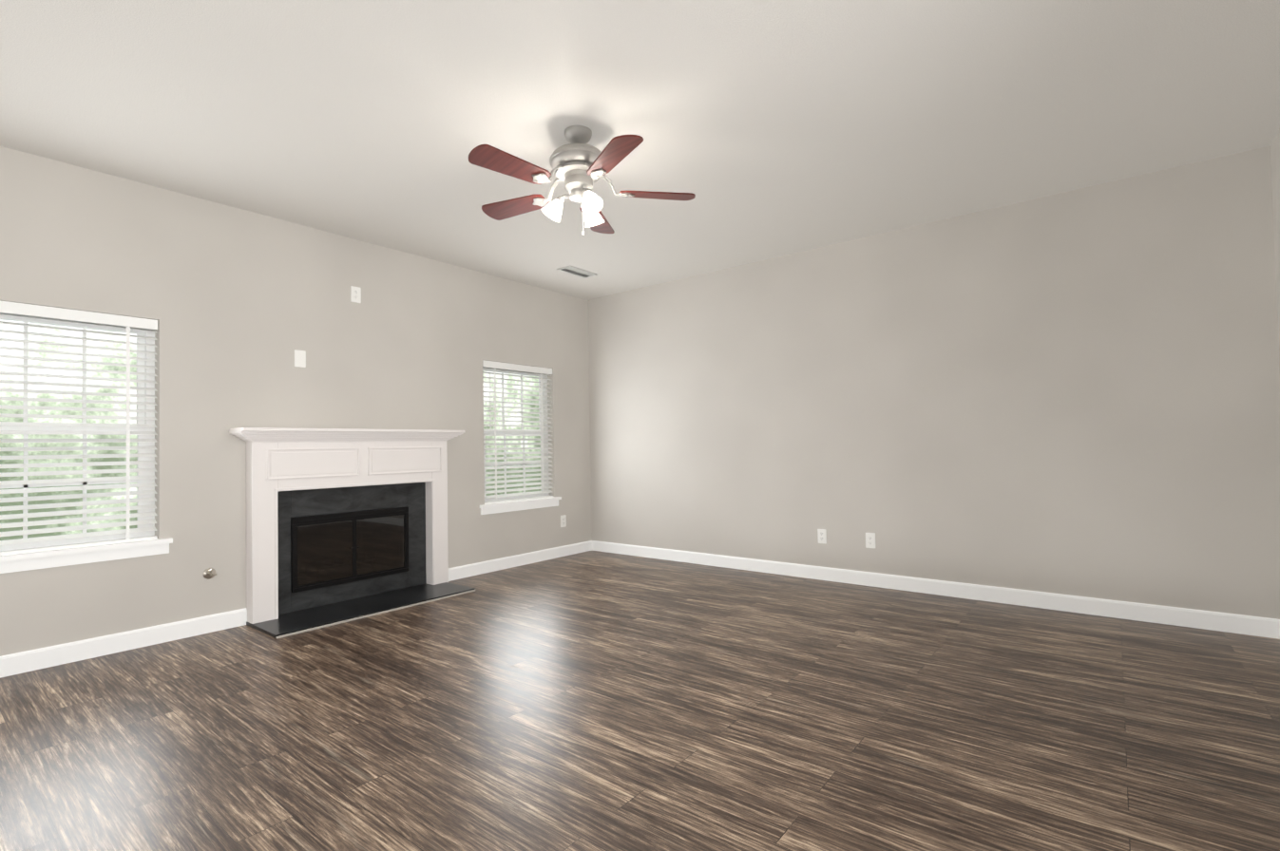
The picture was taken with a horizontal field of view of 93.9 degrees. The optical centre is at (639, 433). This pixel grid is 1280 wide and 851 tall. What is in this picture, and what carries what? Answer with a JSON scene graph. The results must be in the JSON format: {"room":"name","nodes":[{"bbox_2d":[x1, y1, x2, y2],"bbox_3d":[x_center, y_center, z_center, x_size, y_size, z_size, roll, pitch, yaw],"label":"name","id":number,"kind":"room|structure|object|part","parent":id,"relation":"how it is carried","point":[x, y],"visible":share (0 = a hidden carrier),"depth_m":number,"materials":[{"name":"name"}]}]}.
{"room":"living room","nodes":[
{"label":"living room","id":0,"kind":"room"},
{"bbox_2d":[0,146,592,656],"bbox_3d":[-2.574,-0.110,4.005,0.150,2.700,6.365,-2,-2,38],"label":"wall","id":1,"kind":"structure","parent":0,"point":[239,306],"depth_m":3.87,"materials":[{"name":"paint"}]},
{"bbox_2d":[0,300,172,573],"bbox_3d":[-3.145,0.019,3.232,0.177,1.387,0.966,-2,-2,38],"label":"window","id":2,"kind":"structure","parent":1,"relation":"in","point":[25,553],"depth_m":3.30,"materials":[{"name":"white plastic"}]},
{"bbox_2d":[0,608,247,678],"bbox_3d":[-3.501,1.174,2.645,0.014,0.105,3.099,-2,-2,38],"label":"baseboard","id":3,"kind":"structure","parent":1,"relation":"attached to","point":[21,662],"depth_m":3.35,"materials":[{"name":"white wood"}]},
{"bbox_2d":[202,568,217,579],"bbox_3d":[-2.636,0.871,3.684,0.095,0.068,0.068,-2,-2,38],"label":"gas valve","id":4,"kind":"object","parent":1,"relation":"attached to","point":[208,573],"visible":1,"depth_m":3.70,"materials":[{"name":"silver metal"}]},
{"bbox_2d":[294,349,305,367],"bbox_3d":[-2.363,-0.516,4.161,0.008,0.117,0.072,-2,-2,38],"label":"switch plate","id":5,"kind":"object","parent":1,"relation":"attached to","point":[299,358],"visible":1,"depth_m":4.16,"materials":[{"name":"white plastic"}]},
{"bbox_2d":[350,286,361,303],"bbox_3d":[-2.127,-1.037,4.481,0.009,0.117,0.072,-2,-2,38],"label":"outlet","id":6,"kind":"object","parent":1,"relation":"attached to","point":[355,294],"visible":1,"depth_m":4.48,"materials":[{"name":"white plastic"}]},
{"bbox_2d":[448,540,592,581],"bbox_3d":[-1.087,1.200,5.695,0.014,0.105,1.823,-2,-2,38],"label":"baseboard","id":7,"kind":"structure","parent":1,"relation":"attached to","point":[479,568],"depth_m":5.59,"materials":[{"name":"white wood"}]},
{"bbox_2d":[479,360,561,515],"bbox_3d":[-1.170,0.040,5.727,0.177,1.387,0.966,-2,-2,38],"label":"window","id":8,"kind":"structure","parent":1,"relation":"in","point":[494,503],"depth_m":5.72,"materials":[{"name":"white plastic"}]},
{"bbox_2d":[560,515,566,527],"bbox_3d":[-0.780,0.900,6.098,0.009,0.117,0.072,-2,-2,38],"label":"electrical outlet","id":9,"kind":"object","parent":1,"relation":"attached to","point":[563,521],"visible":1,"depth_m":6.10,"materials":[{"name":"white plastic"}]},
{"bbox_2d":[0,551,1279,850],"bbox_3d":[-0.475,1.217,2.332,5.444,0.100,6.665,-2,-2,38],"label":"floor","id":10,"kind":"structure","parent":0,"point":[595,701],"depth_m":2.34,"materials":[{"name":"brown wood"}]},
{"bbox_2d":[229,427,475,638],"bbox_3d":[-2.081,0.608,4.413,0.917,1.265,1.615,-2,-2,38],"label":"fireplace","id":11,"kind":"object","parent":10,"relation":"on","point":[343,525],"visible":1,"depth_m":4.28,"materials":[{"name":"white paint"}]},
{"bbox_2d":[0,0,1279,300],"bbox_3d":[-0.523,-1.582,2.394,5.444,0.100,6.665,-2,-2,38],"label":"ceiling","id":12,"kind":"structure","parent":0,"point":[766,129],"depth_m":2.82,"materials":[{"name":"paint"}]},
{"bbox_2d":[556,266,597,278],"bbox_3d":[-0.567,-1.458,5.428,0.165,0.010,0.360,-2,-2,38],"label":"ceiling vent","id":13,"kind":"object","parent":12,"relation":"in","point":[577,272],"visible":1,"depth_m":5.41,"materials":[{"name":"silver metal"}]},
{"bbox_2d":[468,125,695,236],"bbox_3d":[-0.340,-1.246,3.007,1.148,0.549,1.133,-2,-2,38],"label":"ceiling fan","id":14,"kind":"object","parent":12,"relation":"hanging from","point":[580,166],"depth_m":2.94,"materials":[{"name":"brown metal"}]},
{"bbox_3d":[-0.284,-1.126,3.028,0.340,0.112,0.329,-2,-2,38],"label":"ceiling fan shade","id":15,"kind":"part","parent":14,"relation":"part of","materials":[{"name":"white glass"}]},
{"bbox_2d":[588,146,1279,619],"bbox_3d":[1.523,-0.161,4.917,5.444,2.700,0.150,-2,-2,38],"label":"wall","id":16,"kind":"structure","parent":0,"point":[1075,393],"depth_m":4.12,"materials":[{"name":"paint"}]},
{"bbox_2d":[817,529,826,544],"bbox_3d":[1.473,0.837,4.845,0.072,0.117,0.009,-2,-2,38],"label":"electrical outlet","id":17,"kind":"object","parent":16,"relation":"attached to","point":[822,536],"visible":1,"depth_m":4.84,"materials":[{"name":"white plastic"}]},
{"bbox_2d":[865,533,875,548],"bbox_3d":[1.774,0.829,4.607,0.072,0.117,0.009,-2,-2,38],"label":"electrical outlet","id":18,"kind":"object","parent":16,"relation":"attached to","point":[869,540],"visible":1,"depth_m":4.61,"materials":[{"name":"white plastic"}]},
{"bbox_2d":[591,540,1279,639],"bbox_3d":[1.494,1.136,4.824,5.144,0.105,0.014,-2,-2,38],"label":"baseboard","id":19,"kind":"structure","parent":16,"relation":"attached to","point":[1251,625],"depth_m":4.10,"materials":[{"name":"white wood"}]},
{"bbox_2d":[1270,128,1279,372],"bbox_3d":[1.576,-0.254,0.721,0.150,2.700,6.365,-2,-2,38],"label":"wall","id":20,"kind":"structure","parent":0,"point":[1275,162],"depth_m":3.22,"materials":[{"name":"paint"}]},
{"label":"outside","id":21,"kind":"structure","parent":0,"visible":0},
{"bbox_2d":[0,319,541,540],"bbox_3d":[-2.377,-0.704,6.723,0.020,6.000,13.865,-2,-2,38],"label":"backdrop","id":22,"kind":"structure","parent":21,"point":[57,372],"depth_m":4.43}
]}

